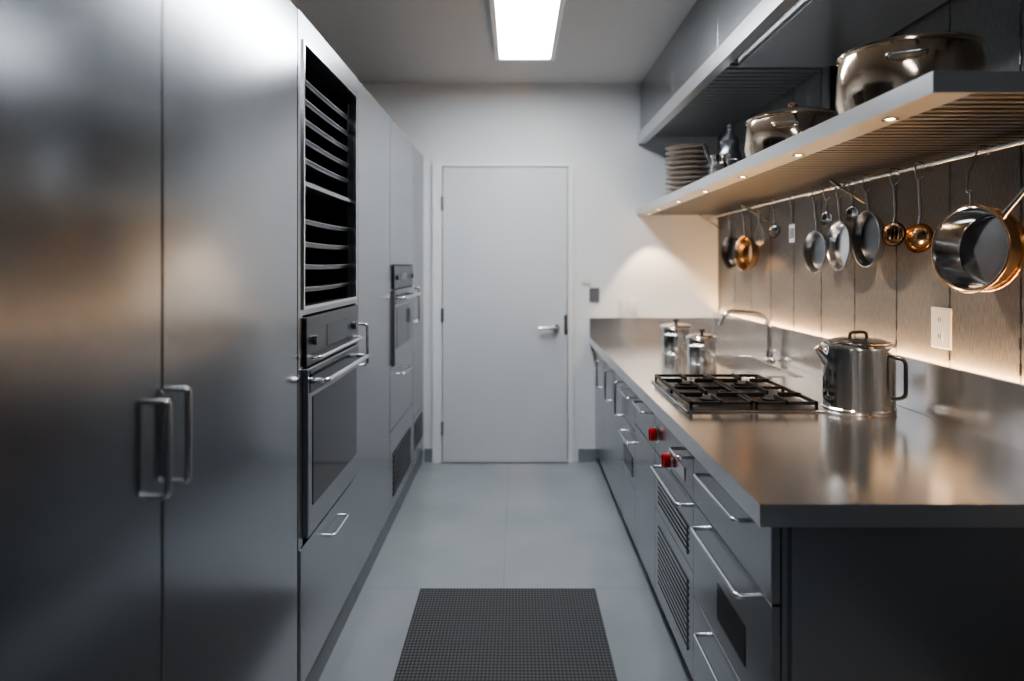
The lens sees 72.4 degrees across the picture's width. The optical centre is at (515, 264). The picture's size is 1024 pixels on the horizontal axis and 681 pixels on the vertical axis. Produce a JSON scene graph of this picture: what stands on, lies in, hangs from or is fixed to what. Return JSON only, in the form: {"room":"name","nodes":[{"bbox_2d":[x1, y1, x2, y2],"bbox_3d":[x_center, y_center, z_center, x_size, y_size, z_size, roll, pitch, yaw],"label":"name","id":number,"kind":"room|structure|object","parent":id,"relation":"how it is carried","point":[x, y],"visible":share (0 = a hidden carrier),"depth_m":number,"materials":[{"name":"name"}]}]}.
{"room":"commercial kitchen","nodes":[
{"label":"commercial kitchen","id":0,"kind":"room"},
{"bbox_2d":[290,0,696,82],"bbox_3d":[0.065,-1.360,1.225,3.010,0.100,7.850,0,0,0],"label":"ceiling","id":1,"kind":"structure","parent":0,"point":[379,41],"depth_m":4.07,"materials":[{"name":"paint"}]},
{"bbox_2d":[489,0,565,60],"bbox_3d":[0.055,-1.290,3.535,0.366,0.039,1.626,0,0,0],"label":"ceiling light","id":2,"kind":"object","parent":1,"relation":"attached to","point":[523,30],"depth_m":3.79,"materials":[{"name":"white plastic"}]},
{"bbox_2d":[318,462,692,680],"bbox_3d":[0.065,1.470,1.225,3.010,0.100,7.850,0,0,0],"label":"floor","id":3,"kind":"structure","parent":0,"point":[457,524],"depth_m":3.38,"materials":[{"name":"concrete"}]},
{"bbox_2d":[0,0,296,680],"bbox_3d":[-0.983,0.318,1.294,0.704,2.205,1.689,0,0,0],"label":"refrigerator","id":4,"kind":"object","parent":3,"relation":"on","point":[148,148],"visible":1,"depth_m":1.26,"materials":[{"name":"metal"}]},
{"bbox_2d":[297,9,357,680],"bbox_3d":[-0.984,0.318,2.545,0.702,2.205,0.806,0,0,0],"label":"tall cabinet","id":5,"kind":"object","parent":3,"relation":"on","point":[327,89],"visible":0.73,"depth_m":2.58,"materials":[{"name":"metal"}]},
{"bbox_2d":[303,305,368,538],"bbox_3d":[-0.951,0.511,2.545,0.709,0.693,0.710,0,0,0],"label":"built-in oven","id":6,"kind":"object","parent":5,"relation":"in","point":[332,358],"visible":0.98,"depth_m":2.43,"materials":[{"name":"metal"}]},
{"bbox_2d":[356,80,389,600],"bbox_3d":[-0.984,0.318,3.325,0.702,2.205,0.746,0,0,0],"label":"storage cabinet","id":7,"kind":"object","parent":3,"relation":"on","point":[373,121],"visible":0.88,"depth_m":3.25,"materials":[{"name":"metal"}]},
{"bbox_2d":[388,118,412,532],"bbox_3d":[-0.983,0.318,4.115,0.704,2.205,0.826,0,0,0],"label":"tall cabinet","id":8,"kind":"object","parent":3,"relation":"on","point":[401,147],"visible":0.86,"depth_m":4.04,"materials":[{"name":"metal"}]},
{"bbox_2d":[392,266,420,365],"bbox_3d":[-0.951,0.275,4.115,0.709,0.540,0.700,0,0,0],"label":"built-in oven","id":9,"kind":"object","parent":8,"relation":"in","point":[403,294],"visible":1,"depth_m":4.00,"materials":[{"name":"metal"}]},
{"bbox_2d":[412,145,422,482],"bbox_3d":[-0.983,0.318,4.788,0.705,2.205,0.513,0,0,0],"label":"storage cabinet","id":10,"kind":"object","parent":3,"relation":"on","point":[417,156],"visible":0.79,"depth_m":4.74,"materials":[{"name":"metal"}]},
{"bbox_2d":[415,412,422,448],"bbox_3d":[-0.664,1.130,4.790,0.004,0.167,0.380,0,0,0],"label":"vent","id":11,"kind":"object","parent":10,"relation":"attached to","point":[419,418],"depth_m":4.79,"materials":[{"name":"metal"}]},
{"bbox_2d":[393,588,617,680],"bbox_3d":[-0.036,1.414,2.450,0.762,0.012,1.200,0,0,0],"label":"floor mat","id":12,"kind":"object","parent":3,"relation":"on","point":[454,634],"visible":1,"depth_m":2.65,"materials":[{"name":"rubber"}]},
{"bbox_2d":[595,351,615,498],"bbox_3d":[0.980,0.996,4.600,0.891,0.848,0.878,0,0,0],"label":"base cabinet","id":13,"kind":"object","parent":3,"relation":"on","point":[603,371],"visible":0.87,"depth_m":4.56,"materials":[{"name":"metal"}]},
{"bbox_2d":[612,369,641,559],"bbox_3d":[0.980,0.999,3.755,0.891,0.843,0.808,0,0,0],"label":"base cabinet","id":14,"kind":"object","parent":3,"relation":"on","point":[623,410],"visible":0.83,"depth_m":3.68,"materials":[{"name":"metal"}]},
{"bbox_2d":[623,444,632,477],"bbox_3d":[0.568,0.990,3.560,0.005,0.100,0.280,0,0,0],"label":"vent","id":15,"kind":"object","parent":14,"relation":"attached to","point":[627,453],"depth_m":3.55,"materials":[{"name":"metal"}]},
{"bbox_2d":[632,394,662,608],"bbox_3d":[0.980,0.999,3.110,0.891,0.843,0.478,0,0,0],"label":"base cabinet","id":16,"kind":"object","parent":3,"relation":"on","point":[645,450],"visible":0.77,"depth_m":3.08,"materials":[{"name":"metal"}]},
{"bbox_2d":[648,415,693,680],"bbox_3d":[0.978,0.996,2.560,0.895,0.848,0.618,0,0,0],"label":"oven","id":17,"kind":"object","parent":3,"relation":"on","point":[673,469],"visible":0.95,"depth_m":2.48,"materials":[{"name":"metal"}]},
{"bbox_2d":[657,481,687,553],"bbox_3d":[0.568,0.910,2.560,0.005,0.100,0.480,0,0,0],"label":"vent","id":18,"kind":"object","parent":17,"relation":"attached to","point":[674,517],"depth_m":2.51,"materials":[{"name":"metal"}]},
{"bbox_2d":[655,507,693,679],"bbox_3d":[0.581,1.165,2.560,0.021,0.346,0.616,0,0,0],"label":"vent","id":19,"kind":"object","parent":17,"relation":"attached to","point":[674,573],"depth_m":2.49,"materials":[{"name":"metal"}]},
{"bbox_2d":[690,457,1023,680],"bbox_3d":[0.980,0.996,1.897,0.901,0.848,0.704,0,0,0],"label":"base cabinet","id":20,"kind":"object","parent":3,"relation":"on","point":[771,603],"visible":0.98,"depth_m":1.54,"materials":[{"name":"metal"}]},
{"bbox_2d":[590,312,1023,526],"bbox_3d":[0.993,0.453,3.283,0.926,0.235,3.525,0,0,0],"label":"countertop","id":21,"kind":"structure","parent":20,"relation":"on","point":[951,454],"depth_m":2.03,"materials":[{"name":"metal"}]},
{"bbox_2d":[660,318,692,354],"bbox_3d":[0.945,0.417,4.130,0.195,0.204,0.246,0,0,0],"label":"canister","id":22,"kind":"object","parent":21,"relation":"on","point":[673,340],"visible":0.93,"depth_m":4.05,"materials":[{"name":"metal"}]},
{"bbox_2d":[685,328,717,364],"bbox_3d":[0.985,0.427,3.710,0.168,0.184,0.223,0,0,31],"label":"canister","id":23,"kind":"object","parent":21,"relation":"on","point":[701,348],"visible":1,"depth_m":3.64,"materials":[{"name":"metal"}]},
{"bbox_2d":[651,373,823,412],"bbox_3d":[0.843,0.499,2.790,0.485,0.040,0.660,0,0,0],"label":"gas cooktop","id":24,"kind":"object","parent":21,"relation":"in","point":[707,394],"visible":1,"depth_m":2.64,"materials":[{"name":"metal"}]},
{"bbox_2d":[718,309,775,360],"bbox_3d":[1.252,0.380,3.775,0.309,0.279,0.114,0,0,0],"label":"faucet","id":25,"kind":"object","parent":21,"relation":"on","point":[769,352],"visible":1,"depth_m":3.79,"materials":[{"name":"metal"}]},
{"bbox_2d":[716,355,802,376],"bbox_3d":[1.195,0.542,3.625,0.276,0.052,0.756,0,0,0],"label":"sink","id":26,"kind":"object","parent":21,"relation":"in","point":[739,364],"visible":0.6,"depth_m":3.79,"materials":[{"name":"metal"}]},
{"bbox_2d":[814,330,907,417],"bbox_3d":[1.206,0.377,2.497,0.280,0.286,0.255,0,0,0],"label":"kettle","id":27,"kind":"object","parent":21,"relation":"on","point":[858,374],"visible":1,"depth_m":2.40,"materials":[{"name":"metal"}]},
{"bbox_2d":[361,83,717,461],"bbox_3d":[0.065,0.055,5.100,2.810,2.730,0.100,0,0,0],"label":"wall","id":28,"kind":"structure","parent":0,"point":[668,263],"depth_m":5.05,"materials":[{"name":"paint"}]},
{"bbox_2d":[424,449,431,461],"bbox_3d":[-0.630,1.373,5.043,0.060,0.095,0.011,0,0,0],"label":"baseboard","id":29,"kind":"structure","parent":28,"relation":"attached to","point":[427,452],"depth_m":5.04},
{"bbox_2d":[432,163,572,462],"bbox_3d":[-0.094,0.345,5.034,1.012,2.150,0.028,0,0,0],"label":"frame","id":30,"kind":"object","parent":28,"relation":"attached to","point":[436,167],"visible":1,"depth_m":5.02,"materials":[{"name":"paint"}]},
{"bbox_2d":[441,167,566,461],"bbox_3d":[-0.084,0.357,5.024,0.903,2.114,0.039,0,0,0],"label":"leaf","id":31,"kind":"object","parent":28,"relation":"attached to","point":[505,228],"depth_m":5.02,"materials":[{"name":"paint"}]},
{"bbox_2d":[538,326,557,329],"bbox_3d":[0.229,0.450,4.976,0.138,0.025,0.048,0,0,0],"label":"lever","id":32,"kind":"object","parent":31,"relation":"attached to","point":[555,327],"visible":1,"depth_m":4.96,"materials":[{"name":"metal"}]},
{"bbox_2d":[564,315,566,334],"bbox_3d":[0.355,0.430,5.014,0.021,0.140,0.005,0,0,0],"label":"lock plate","id":33,"kind":"object","parent":31,"relation":"attached to","point":[565,316],"visible":1,"depth_m":5.01,"materials":[{"name":"metal"}]},
{"bbox_2d":[580,271,589,283],"bbox_3d":[0.500,0.090,5.040,0.070,0.090,0.019,0,0,0],"label":"sensor","id":34,"kind":"object","parent":28,"relation":"attached to","point":[584,275],"visible":1,"depth_m":5.04,"materials":[{"name":"white plastic"}]},
{"bbox_2d":[578,449,596,461],"bbox_3d":[0.517,1.373,5.043,0.135,0.095,0.011,0,0,0],"label":"baseboard","id":35,"kind":"structure","parent":28,"relation":"attached to","point":[584,455],"depth_m":5.04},
{"bbox_2d":[589,288,598,301],"bbox_3d":[0.565,0.215,5.040,0.070,0.100,0.019,0,0,0],"label":"light switch","id":36,"kind":"object","parent":28,"relation":"attached to","point":[593,292],"visible":1,"depth_m":5.04,"materials":[{"name":"white plastic"}]},
{"bbox_2d":[629,298,635,311],"bbox_3d":[0.840,0.290,5.040,0.050,0.100,0.019,0,0,0],"label":"light switch","id":37,"kind":"object","parent":28,"relation":"attached to","point":[632,301],"visible":1,"depth_m":5.04,"materials":[{"name":"white plastic"}]},
{"bbox_2d":[718,0,1023,383],"bbox_3d":[1.462,0.056,1.225,0.015,2.729,7.644,0,0,0],"label":"wall paneling","id":38,"kind":"structure","parent":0,"point":[891,299],"depth_m":2.61,"materials":[{"name":"wood"}]},
{"bbox_2d":[640,0,761,130],"bbox_3d":[1.175,-1.129,3.120,0.561,0.358,3.840,0,0,0],"label":"upper cabinet","id":39,"kind":"object","parent":38,"relation":"attached to","point":[709,23],"visible":0.43,"depth_m":3.63,"materials":[{"name":"metal"}]},
{"bbox_2d":[637,0,947,144],"bbox_3d":[1.157,-0.691,3.120,0.566,0.569,3.840,0,0,0],"label":"range hood","id":40,"kind":"object","parent":39,"relation":"attached to","point":[780,44],"visible":0.94,"depth_m":2.93,"materials":[{"name":"metal"}]},
{"bbox_2d":[637,71,1023,228],"bbox_3d":[1.163,-0.330,3.250,0.585,0.150,3.580,0,0,0],"label":"wall shelf","id":41,"kind":"object","parent":38,"relation":"attached to","point":[934,115],"visible":0.94,"depth_m":2.07,"materials":[{"name":"wood"}]},
{"bbox_2d":[665,144,709,194],"bbox_3d":[1.090,-0.582,4.460,0.278,0.352,0.278,0,0,0],"label":"plate stack","id":42,"kind":"object","parent":41,"relation":"on","point":[687,162],"visible":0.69,"depth_m":4.38,"materials":[{"name":"white ceramic"}]},
{"bbox_2d":[702,124,744,165],"bbox_3d":[1.109,-0.573,3.660,0.268,0.335,0.184,0,0,0],"label":"coffee pot","id":43,"kind":"object","parent":41,"relation":"on","point":[730,143],"visible":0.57,"depth_m":3.62,"materials":[{"name":"metal"}]},
{"bbox_2d":[710,154,738,173],"bbox_3d":[1.013,-0.470,3.420,0.134,0.130,0.108,0,0,0],"label":"milk jug","id":44,"kind":"object","parent":41,"relation":"on","point":[719,161],"visible":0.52,"depth_m":3.38,"materials":[{"name":"metal"}]},
{"bbox_2d":[744,103,836,157],"bbox_3d":[1.120,-0.530,2.830,0.374,0.249,0.374,0,0,-13],"label":"stockpot","id":45,"kind":"object","parent":41,"relation":"on","point":[766,129],"visible":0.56,"depth_m":2.69,"materials":[{"name":"metal"}]},
{"bbox_2d":[792,154,804,156],"bbox_3d":[0.920,-0.358,2.280,0.040,0.004,0.040,0,0,0],"label":"light","id":46,"kind":"object","parent":41,"relation":"attached to","point":[794,155],"depth_m":2.28,"materials":[{"name":"metal"}]},
{"bbox_2d":[881,117,899,121],"bbox_3d":[0.920,-0.358,1.720,0.040,0.004,0.040,0,0,0],"label":"light","id":47,"kind":"object","parent":41,"relation":"attached to","point":[883,119],"depth_m":1.72,"materials":[{"name":"metal"}]},
{"bbox_2d":[835,31,986,114],"bbox_3d":[1.120,-0.530,2.000,0.380,0.250,0.380,0,0,-13],"label":"stockpot","id":48,"kind":"object","parent":41,"relation":"on","point":[868,71],"visible":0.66,"depth_m":1.85,"materials":[{"name":"metal"}]},
{"bbox_2d":[706,138,1023,218],"bbox_3d":[1.404,-0.332,3.250,0.106,0.018,3.500,0,0,0],"label":"hanging rail","id":49,"kind":"object","parent":38,"relation":"attached to","point":[1017,142],"visible":0.87,"depth_m":2.45,"materials":[{"name":"metal"}]},
{"bbox_2d":[721,210,737,268],"bbox_3d":[1.363,-0.162,4.423,0.054,0.373,0.210,0,0,-11],"label":"frying pan","id":50,"kind":"object","parent":49,"relation":"hanging from","point":[728,246],"visible":0.77,"depth_m":4.47,"materials":[{"name":"metal"}]},
{"bbox_2d":[734,206,758,270],"bbox_3d":[1.368,-0.157,4.154,0.064,0.383,0.210,0,0,-11],"label":"copper saucepan","id":51,"kind":"object","parent":49,"relation":"hanging from","point":[746,253],"visible":0.94,"depth_m":4.18,"materials":[{"name":"metal"}]},
{"bbox_2d":[754,202,764,244],"bbox_3d":[1.350,-0.229,3.880,0.061,0.239,0.058,0,0,0],"label":"whisk","id":52,"kind":"object","parent":49,"relation":"hanging from","point":[759,215],"visible":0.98,"depth_m":3.87,"materials":[{"name":"metal"}]},
{"bbox_2d":[768,198,780,237],"bbox_3d":[1.356,-0.245,3.665,0.039,0.206,0.074,0,0,-40],"label":"ladle","id":53,"kind":"object","parent":49,"relation":"hanging from","point":[774,231],"visible":0.98,"depth_m":3.67,"materials":[{"name":"metal"}]},
{"bbox_2d":[768,223,780,237],"bbox_3d":[1.359,-0.180,3.664,0.034,0.075,0.076,0,0,-26],"label":"bowl","id":54,"kind":"object","parent":53,"relation":"on","point":[774,231],"depth_m":3.68,"materials":[{"name":"metal"}]},
{"bbox_2d":[789,194,795,242],"bbox_3d":[1.353,-0.229,3.419,0.032,0.238,0.066,0,0,20],"label":"spatula","id":55,"kind":"object","parent":49,"relation":"hanging from","point":[791,226],"visible":0.96,"depth_m":3.42,"materials":[{"name":"metal"}]},
{"bbox_2d":[804,188,828,272],"bbox_3d":[1.358,-0.156,3.161,0.044,0.385,0.194,0,0,-6],"label":"frying pan","id":56,"kind":"object","parent":49,"relation":"hanging from","point":[815,246],"visible":0.94,"depth_m":3.18,"materials":[{"name":"metal"}]},
{"bbox_2d":[820,185,832,226],"bbox_3d":[1.351,-0.258,3.046,0.063,0.181,0.026,0,0,43],"label":"ladle","id":57,"kind":"object","parent":49,"relation":"hanging from","point":[826,218],"visible":0.99,"depth_m":3.04,"materials":[{"name":"metal"}]},
{"bbox_2d":[820,212,832,226],"bbox_3d":[1.352,-0.200,3.046,0.015,0.066,0.066,0,0,-31],"label":"bowl","id":58,"kind":"object","parent":57,"relation":"on","point":[826,218],"depth_m":3.05,"materials":[{"name":"metal"}]},
{"bbox_2d":[827,182,853,270],"bbox_3d":[1.358,-0.162,2.930,0.044,0.373,0.210,0,0,0],"label":"frying pan","id":59,"kind":"object","parent":49,"relation":"hanging from","point":[840,254],"visible":0.85,"depth_m":2.95,"materials":[{"name":"metal"}]},
{"bbox_2d":[844,178,858,221],"bbox_3d":[1.351,-0.260,2.816,0.063,0.176,0.026,0,0,43],"label":"ladle","id":60,"kind":"object","parent":49,"relation":"hanging from","point":[851,213],"visible":0.97,"depth_m":2.81,"materials":[{"name":"metal"}]},
{"bbox_2d":[844,206,858,221],"bbox_3d":[1.352,-0.205,2.817,0.015,0.066,0.066,0,0,-31],"label":"bowl","id":61,"kind":"object","parent":60,"relation":"on","point":[851,213],"depth_m":2.82,"materials":[{"name":"metal"}]},
{"bbox_2d":[852,175,885,267],"bbox_3d":[1.358,-0.169,2.700,0.044,0.358,0.220,0,0,0],"label":"frying pan","id":62,"kind":"object","parent":49,"relation":"hanging from","point":[868,245],"visible":0.96,"depth_m":2.72,"materials":[{"name":"metal"}]},
{"bbox_2d":[882,168,905,245],"bbox_3d":[1.352,-0.207,2.502,0.030,0.282,0.088,0,0,-35],"label":"slotted spoon","id":63,"kind":"object","parent":49,"relation":"hanging from","point":[893,234],"visible":0.98,"depth_m":2.50,"materials":[{"name":"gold metal"}]},
{"bbox_2d":[882,222,905,245],"bbox_3d":[1.355,-0.110,2.503,0.024,0.088,0.088,0,0,-31],"label":"bowl","id":64,"kind":"object","parent":63,"relation":"on","point":[893,234],"depth_m":2.51,"materials":[{"name":"gold metal"}]},
{"bbox_2d":[905,161,933,252],"bbox_3d":[1.359,-0.194,2.352,0.048,0.308,0.099,0,0,-36],"label":"ladle","id":65,"kind":"object","parent":49,"relation":"hanging from","point":[918,239],"visible":0.94,"depth_m":2.36,"materials":[{"name":"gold metal"}]},
{"bbox_2d":[905,223,933,252],"bbox_3d":[1.362,-0.090,2.351,0.044,0.099,0.100,0,0,-26],"label":"bowl","id":66,"kind":"object","parent":65,"relation":"on","point":[918,239],"depth_m":2.37,"materials":[{"name":"orange metal"}]},
{"bbox_2d":[931,145,1023,292],"bbox_3d":[1.370,-0.133,1.982,0.101,0.430,0.382,0,0,-16],"label":"copper saucepan","id":67,"kind":"object","parent":49,"relation":"hanging from","point":[975,248],"visible":0.99,"depth_m":2.07,"materials":[{"name":"metal"}]},
{"bbox_2d":[713,312,1023,450],"bbox_3d":[1.423,0.427,3.275,0.017,0.185,3.510,0,0,0],"label":"backsplash","id":68,"kind":"structure","parent":38,"relation":"attached to","point":[990,407],"depth_m":2.34,"materials":[{"name":"metal"}]},
{"bbox_2d":[931,307,951,349],"bbox_3d":[1.451,0.215,2.390,0.012,0.140,0.110,0,0,0],"label":"wall outlet","id":69,"kind":"object","parent":38,"relation":"attached to","point":[941,318],"visible":1,"depth_m":2.38,"materials":[{"name":"white plastic"}]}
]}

